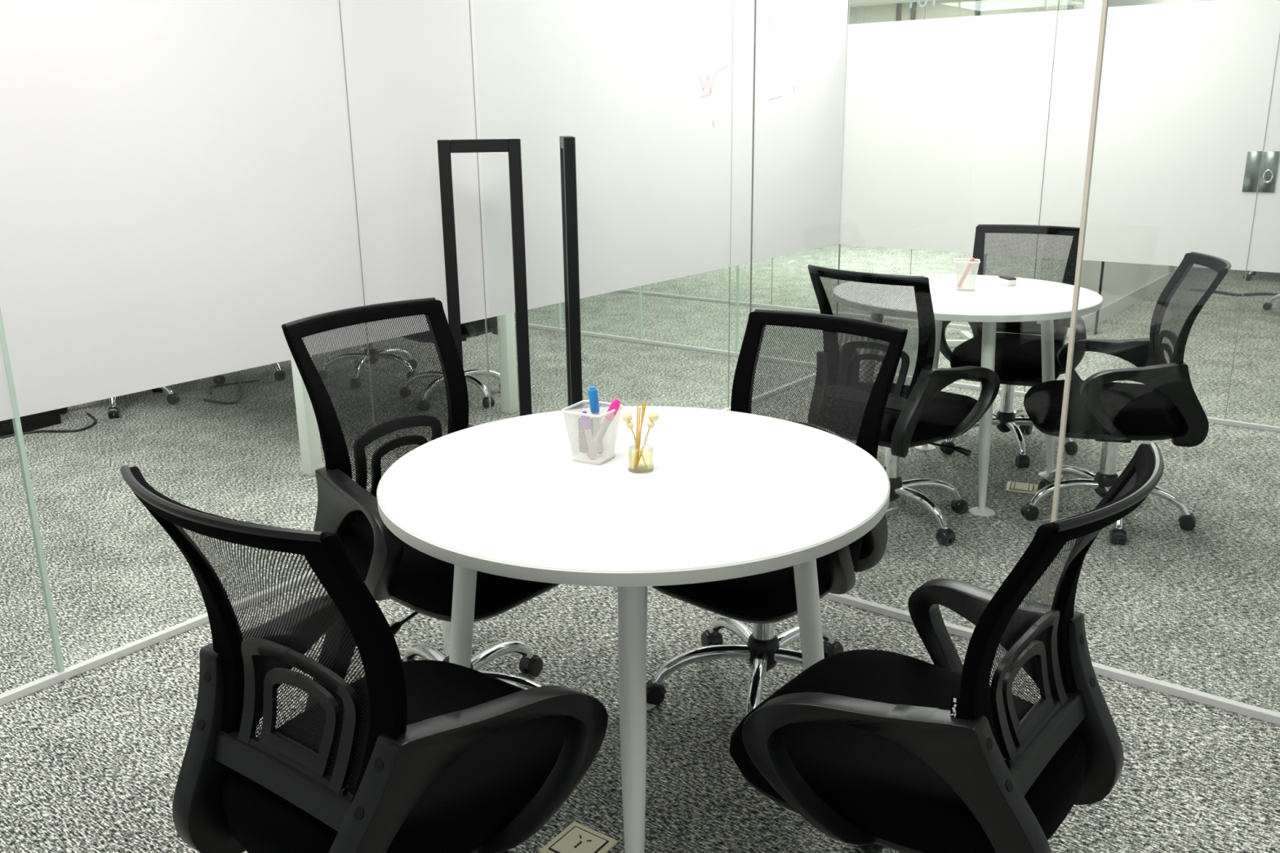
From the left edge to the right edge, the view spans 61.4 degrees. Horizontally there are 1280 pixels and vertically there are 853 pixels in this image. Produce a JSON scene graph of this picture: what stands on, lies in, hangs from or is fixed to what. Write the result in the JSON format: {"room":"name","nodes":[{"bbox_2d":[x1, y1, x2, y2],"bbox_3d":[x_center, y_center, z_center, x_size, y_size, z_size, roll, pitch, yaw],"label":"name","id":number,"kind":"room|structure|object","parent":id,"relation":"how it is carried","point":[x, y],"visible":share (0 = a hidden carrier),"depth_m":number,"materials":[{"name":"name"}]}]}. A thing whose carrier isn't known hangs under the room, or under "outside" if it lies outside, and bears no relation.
{"room":"office","nodes":[
{"label":"office","id":0,"kind":"room"},
{"bbox_2d":[0,0,848,706],"bbox_3d":[-1.163,-0.724,3.011,0.026,2.600,7.534,11,20,36],"label":"wall","id":1,"kind":"structure","parent":0,"point":[184,183],"depth_m":3.33,"materials":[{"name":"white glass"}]},
{"bbox_2d":[0,244,1279,852],"bbox_3d":[1.037,-0.114,5.685,15.000,0.100,17.000,11,20,36],"label":"floor","id":2,"kind":"structure","parent":0,"point":[91,761],"depth_m":3.38,"materials":[{"name":"carpet"}]},
{"bbox_2d":[0,408,61,436],"bbox_3d":[-3.049,-0.179,5.148,0.205,0.420,0.420,9,19,30],"label":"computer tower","id":3,"kind":"object","parent":2,"relation":"on","point":[42,420],"visible":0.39,"depth_m":5.20,"materials":[{"name":"black plastic"}]},
{"bbox_2d":[0,412,97,438],"bbox_3d":[-2.815,0.010,5.219,0.257,0.010,0.515,7,18,26],"label":"cable","id":4,"kind":"object","parent":2,"relation":"on","point":[87,413],"visible":0.98,"depth_m":5.17,"materials":[{"name":"black plastic"}]},
{"bbox_2d":[58,386,179,418],"bbox_3d":[-2.740,-0.573,5.544,0.601,0.952,0.612,7,18,26],"label":"office chair","id":5,"kind":"object","parent":2,"relation":"on","point":[172,398],"visible":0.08,"depth_m":5.50,"materials":[{"name":"black plastic"}]},
{"bbox_2d":[203,371,244,404],"bbox_3d":[-2.251,-0.219,5.993,0.199,0.012,0.743,-3,16,-7],"label":"cable","id":6,"kind":"object","parent":2,"relation":"on","point":[238,372],"visible":1,"depth_m":5.71,"materials":[{"name":"black plastic"}]},
{"bbox_2d":[208,370,269,394],"bbox_3d":[-2.259,-0.253,6.110,0.118,0.010,0.536,7,18,26],"label":"cable","id":7,"kind":"object","parent":2,"relation":"on","point":[268,371],"visible":1,"depth_m":6.08,"materials":[{"name":"black plastic"}]},
{"bbox_2d":[213,362,285,384],"bbox_3d":[-2.273,-0.768,6.204,0.601,0.952,0.612,13,21,40],"label":"office chair","id":8,"kind":"object","parent":2,"relation":"on","point":[279,375],"visible":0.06,"depth_m":6.14,"materials":[{"name":"black plastic"}]},
{"bbox_2d":[120,465,608,852],"bbox_3d":[-0.387,0.496,1.686,0.612,0.966,0.601,11,20,35],"label":"office chair","id":9,"kind":"object","parent":2,"relation":"on","point":[421,756],"visible":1,"depth_m":1.53,"materials":[{"name":"black plastic"}]},
{"bbox_2d":[318,342,417,388],"bbox_3d":[-1.544,-0.747,6.098,0.602,0.952,0.612,-16,22,-43],"label":"office chair","id":10,"kind":"object","parent":2,"relation":"on","point":[374,342],"visible":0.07,"depth_m":6.15,"materials":[{"name":"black metal"}]},
{"bbox_2d":[290,312,518,476],"bbox_3d":[-1.706,-0.436,5.386,1.810,0.750,1.330,11,20,36],"label":"office desk","id":11,"kind":"object","parent":2,"relation":"on","point":[308,428],"visible":0.26,"depth_m":4.50,"materials":[{"name":"white laminate"}]},
{"bbox_2d":[281,297,560,689],"bbox_3d":[-0.450,0.245,2.512,0.601,0.996,0.616,12,20,36],"label":"office chair","id":12,"kind":"object","parent":2,"relation":"on","point":[390,568],"visible":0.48,"depth_m":2.46,"materials":[{"name":"black fabric"}]},
{"bbox_2d":[399,315,500,411],"bbox_3d":[-0.981,-0.608,5.588,0.602,0.952,0.616,-14,21,-39],"label":"office chair","id":13,"kind":"object","parent":2,"relation":"on","point":[475,328],"visible":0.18,"depth_m":5.52,"materials":[{"name":"black plastic"}]},
{"bbox_2d":[437,138,532,416],"bbox_3d":[-0.506,-0.265,3.636,0.263,1.358,0.040,-3,16,-9],"label":"door handle","id":14,"kind":"object","parent":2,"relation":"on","point":[513,146],"visible":0.55,"depth_m":3.52,"materials":[{"name":"black metal"}]},
{"bbox_2d":[559,135,582,409],"bbox_3d":[-0.247,-0.362,3.962,0.040,1.358,0.257,-3,16,-7],"label":"door handle","id":15,"kind":"object","parent":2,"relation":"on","point":[567,144],"visible":0.59,"depth_m":3.81,"materials":[{"name":"black metal"}]},
{"bbox_2d":[539,821,617,852],"bbox_3d":[-0.124,0.848,2.182,0.114,0.010,0.114,10,19,34],"label":"floor outlet","id":16,"kind":"object","parent":2,"relation":"on","point":[577,837],"visible":1,"depth_m":2.19,"materials":[{"name":"beige plastic"}]},
{"bbox_2d":[376,405,890,852],"bbox_3d":[-0.008,0.446,2.236,0.990,0.750,0.990,11,20,36],"label":"round table","id":17,"kind":"object","parent":2,"relation":"on","point":[724,495],"visible":0.84,"depth_m":1.96,"materials":[{"name":"white laminate"}]},
{"bbox_2d":[561,400,622,465],"bbox_3d":[-0.095,0.014,2.190,0.097,0.109,0.097,8,18,28],"label":"pen cup","id":18,"kind":"object","parent":17,"relation":"on","point":[603,456],"visible":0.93,"depth_m":2.17,"materials":[{"name":"white metal"}]},
{"bbox_2d":[577,417,593,453],"bbox_3d":[-0.111,0.018,2.213,0.026,0.072,0.018,7,18,26],"label":"eraser","id":19,"kind":"object","parent":18,"relation":"in","point":[580,417],"visible":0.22,"depth_m":2.21,"materials":[{"name":"grey plastic"}]},
{"bbox_2d":[581,411,596,460],"bbox_3d":[-0.102,0.019,2.163,0.033,0.100,0.016,11,20,36],"label":"marker","id":20,"kind":"object","parent":18,"relation":"in","point":[585,412],"visible":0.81,"depth_m":2.16,"materials":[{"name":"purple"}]},
{"bbox_2d":[588,386,603,452],"bbox_3d":[-0.090,-0.014,2.205,0.028,0.138,0.019,0,16,3],"label":"marker","id":21,"kind":"object","parent":18,"relation":"in","point":[593,392],"visible":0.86,"depth_m":2.19,"materials":[{"name":"blue plastic"}]},
{"bbox_2d":[586,398,620,457],"bbox_3d":[-0.074,0.004,2.181,0.072,0.123,0.019,0,16,2],"label":"marker","id":22,"kind":"object","parent":18,"relation":"in","point":[615,404],"visible":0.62,"depth_m":2.17,"materials":[{"name":"pink plastic"}]},
{"bbox_2d":[621,401,658,467],"bbox_3d":[0.002,0.017,2.120,0.060,0.138,0.066,11,20,36],"label":"reed diffuser","id":23,"kind":"object","parent":17,"relation":"on","point":[653,416],"visible":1,"depth_m":2.11,"materials":[{"name":"beige wood"}]},
{"bbox_2d":[621,411,632,422],"bbox_3d":[-0.025,-0.019,2.106,0.021,0.021,0.021,-4,16,-11],"label":"flower","id":24,"kind":"object","parent":23,"relation":"on","point":[626,416],"depth_m":2.10,"materials":[{"name":"beige plant"}]},
{"bbox_2d":[626,421,634,428],"bbox_3d":[-0.019,-0.003,2.108,0.015,0.015,0.015,-4,16,-11],"label":"flower","id":25,"kind":"object","parent":23,"relation":"on","point":[629,424],"depth_m":2.10,"materials":[{"name":"beige plant"}]},
{"bbox_2d":[646,420,654,428],"bbox_3d":[0.021,-0.004,2.119,0.015,0.015,0.015,-4,16,-11],"label":"flower","id":26,"kind":"object","parent":23,"relation":"on","point":[651,424],"depth_m":2.11,"materials":[{"name":"beige plant"}]},
{"bbox_2d":[648,411,658,422],"bbox_3d":[0.027,-0.020,2.118,0.021,0.021,0.021,-4,16,-11],"label":"flower","id":27,"kind":"object","parent":23,"relation":"on","point":[653,416],"depth_m":2.11,"materials":[{"name":"beige plant"}]},
{"bbox_2d":[645,309,907,715],"bbox_3d":[0.308,0.233,2.626,0.612,0.936,0.602,13,21,40],"label":"office chair","id":28,"kind":"object","parent":2,"relation":"on","point":[762,600],"visible":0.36,"depth_m":2.65,"materials":[{"name":"black fabric"}]},
{"bbox_2d":[807,264,999,545],"bbox_3d":[0.900,-0.110,3.803,0.612,0.934,0.602,14,22,42],"label":"office chair","id":29,"kind":"object","parent":2,"relation":"on","point":[917,413],"visible":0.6,"depth_m":3.62,"materials":[{"name":"black fabric"}]},
{"bbox_2d":[728,441,1164,852],"bbox_3d":[0.477,0.478,1.779,0.603,0.928,0.616,12,20,38],"label":"office chair","id":30,"kind":"object","parent":2,"relation":"on","point":[898,753],"visible":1,"depth_m":1.63,"materials":[{"name":"black plastic"}]},
{"bbox_2d":[946,253,986,346],"bbox_3d":[2.120,-0.850,6.731,0.600,0.712,0.600,11,20,36],"label":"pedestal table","id":31,"kind":"object","parent":2,"relation":"on","point":[965,335],"visible":0.12,"depth_m":6.81,"materials":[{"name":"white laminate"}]},
{"bbox_2d":[832,274,1102,516],"bbox_3d":[1.257,-0.158,4.277,0.996,0.755,0.996,11,20,36],"label":"round table","id":32,"kind":"object","parent":2,"relation":"on","point":[991,302],"visible":0.53,"depth_m":3.98,"materials":[{"name":"white laminate"}]},
{"bbox_2d":[954,258,980,290],"bbox_3d":[1.273,-0.592,4.213,0.097,0.115,0.097,4,17,15],"label":"pen cup","id":33,"kind":"object","parent":32,"relation":"on","point":[976,264],"visible":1,"depth_m":4.19,"materials":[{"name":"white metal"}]},
{"bbox_2d":[956,257,974,288],"bbox_3d":[1.272,-0.599,4.208,0.061,0.119,0.019,6,17,23],"label":"marker","id":34,"kind":"object","parent":33,"relation":"in","point":[972,260],"visible":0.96,"depth_m":4.20,"materials":[{"name":"red plastic"}]},
{"bbox_2d":[998,275,1016,285],"bbox_3d":[1.474,-0.586,4.332,0.036,0.032,0.078,-4,16,-12],"label":"eraser","id":35,"kind":"object","parent":32,"relation":"on","point":[1006,280],"visible":1,"depth_m":4.31,"materials":[{"name":"white plastic"}]},
{"bbox_2d":[939,224,1086,467],"bbox_3d":[1.595,-0.361,4.628,0.616,0.944,0.603,7,18,26],"label":"office chair","id":36,"kind":"object","parent":2,"relation":"on","point":[1018,357],"visible":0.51,"depth_m":4.66,"materials":[{"name":"black fabric"}]},
{"bbox_2d":[1005,481,1038,494],"bbox_3d":[1.500,0.239,4.236,0.114,0.010,0.114,6,17,21],"label":"floor outlet","id":37,"kind":"object","parent":2,"relation":"on","point":[1013,486],"visible":0.88,"depth_m":4.22,"materials":[{"name":"beige plastic"}]},
{"bbox_2d":[1020,251,1231,545],"bbox_3d":[1.683,-0.125,3.813,0.593,0.938,0.612,3,16,13],"label":"office chair","id":38,"kind":"object","parent":2,"relation":"on","point":[1167,406],"visible":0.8,"depth_m":3.69,"materials":[{"name":"black plastic"}]},
{"bbox_2d":[1190,288,1279,296],"bbox_3d":[4.822,-1.054,8.570,0.815,0.019,0.164,7,18,26],"label":"cable","id":39,"kind":"object","parent":2,"relation":"on","point":[1215,291],"visible":0.73,"depth_m":8.56,"materials":[{"name":"grey plastic"}]},
{"bbox_2d":[1244,271,1256,280],"bbox_3d":[5.521,-1.725,9.196,0.602,0.952,0.612,-15,21,-41],"label":"office chair","id":40,"kind":"object","parent":2,"relation":"on","point":[1249,276],"visible":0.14,"depth_m":9.29,"materials":[{"name":"black plastic"}]},
{"bbox_2d":[1262,272,1279,310],"bbox_3d":[4.811,-1.267,7.629,0.612,0.952,0.601,4,17,17],"label":"office chair","id":41,"kind":"object","parent":2,"relation":"on","point":[1268,305],"visible":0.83,"depth_m":7.90,"materials":[{"name":"black plastic"}]},
{"bbox_2d":[616,270,820,313],"bbox_3d":[0.576,-1.134,8.557,1.926,0.288,0.024,11,20,36],"label":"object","id":42,"kind":"object","parent":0,"point":[818,311],"depth_m":8.51,"materials":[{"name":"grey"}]},
{"bbox_2d":[849,0,942,7],"bbox_3d":[1.004,-2.709,4.941,15.000,0.100,17.000,11,20,36],"label":"ceiling","id":43,"kind":"structure","parent":0,"point":[853,3],"depth_m":11.85,"materials":[{"name":"paint"}]},
{"bbox_2d":[514,0,1279,432],"bbox_3d":[1.902,-1.423,5.315,8.800,2.600,0.026,11,20,36],"label":"wall","id":44,"kind":"structure","parent":0,"point":[953,126],"depth_m":5.18,"materials":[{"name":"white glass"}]},
{"bbox_2d":[1242,151,1279,192],"bbox_3d":[2.728,-1.120,4.742,0.125,0.176,0.014,11,20,36],"label":"door lock","id":45,"kind":"object","parent":44,"relation":"in","point":[1270,158],"depth_m":4.74,"materials":[{"name":"silver metal"}]},
{"bbox_2d":[946,323,971,329],"bbox_3d":[2.197,-0.689,7.411,0.168,0.026,0.024,11,20,36],"label":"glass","id":46,"kind":"object","parent":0,"point":[956,326],"depth_m":7.40,"materials":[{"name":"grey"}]},
{"bbox_2d":[848,0,1084,24],"bbox_3d":[5.270,-3.012,10.706,15.000,2.600,0.100,11,20,36],"label":"wall","id":47,"kind":"structure","parent":0,"point":[944,8],"depth_m":11.64,"materials":[{"name":"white paint"}]},
{"bbox_2d":[857,5,865,23],"bbox_3d":[2.532,-3.526,12.620,0.070,2.600,0.040,11,20,36],"label":"trim","id":48,"kind":"structure","parent":47,"relation":"attached to","point":[860,13],"depth_m":12.27,"materials":[{"name":"white metal"}]},
{"bbox_2d":[895,3,902,21],"bbox_3d":[2.899,-3.454,12.352,0.045,2.600,0.040,11,20,36],"label":"trim","id":49,"kind":"structure","parent":47,"relation":"attached to","point":[899,6],"depth_m":12.01,"materials":[{"name":"grey"}]},
{"bbox_2d":[910,2,916,20],"bbox_3d":[3.034,-3.427,12.253,0.045,2.600,0.040,11,20,36],"label":"trim","id":50,"kind":"structure","parent":47,"relation":"attached to","point":[913,13],"depth_m":11.91,"materials":[{"name":"grey"}]},
{"bbox_2d":[909,0,935,8],"bbox_3d":[1.849,-2.800,7.054,0.176,0.112,0.004,11,20,36],"label":"room number","id":51,"kind":"object","parent":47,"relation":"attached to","point":[920,5],"visible":1,"depth_m":7.07,"materials":[{"name":"grey"}]},
{"bbox_2d":[974,0,981,16],"bbox_3d":[3.617,-3.313,11.828,0.045,2.600,0.040,11,20,36],"label":"trim","id":52,"kind":"structure","parent":47,"relation":"attached to","point":[978,2],"depth_m":11.48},
{"bbox_2d":[1066,0,1073,9],"bbox_3d":[4.383,-3.162,11.270,0.045,2.600,0.040,11,20,36],"label":"trim","id":53,"kind":"structure","parent":47,"relation":"attached to","point":[1070,2],"depth_m":10.94,"materials":[{"name":"grey"}]},
{"bbox_2d":[749,0,1279,725],"bbox_3d":[1.591,-0.523,2.188,5.373,2.600,0.026,11,20,36],"label":"wall","id":54,"kind":"structure","parent":0,"point":[1257,713],"depth_m":2.71,"materials":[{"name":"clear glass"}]},
{"bbox_2d":[1058,0,1210,337],"bbox_3d":[4.184,-2.379,8.547,0.120,2.600,4.700,11,20,36],"label":"wall","id":55,"kind":"structure","parent":0,"point":[1119,279],"depth_m":7.67,"materials":[{"name":"white paint"}]},
{"bbox_2d":[1093,261,1104,334],"bbox_3d":[3.012,-1.208,6.981,0.014,1.240,0.014,11,20,36],"label":"trim","id":56,"kind":"structure","parent":55,"relation":"attached to","point":[1103,262],"depth_m":7.07,"materials":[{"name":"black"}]},
{"bbox_2d":[1081,266,1198,330],"bbox_3d":[4.254,-1.167,8.852,0.016,0.100,4.700,11,20,36],"label":"baseboard","id":57,"kind":"structure","parent":55,"relation":"attached to","point":[1127,300],"depth_m":8.06,"materials":[{"name":"white metal"}]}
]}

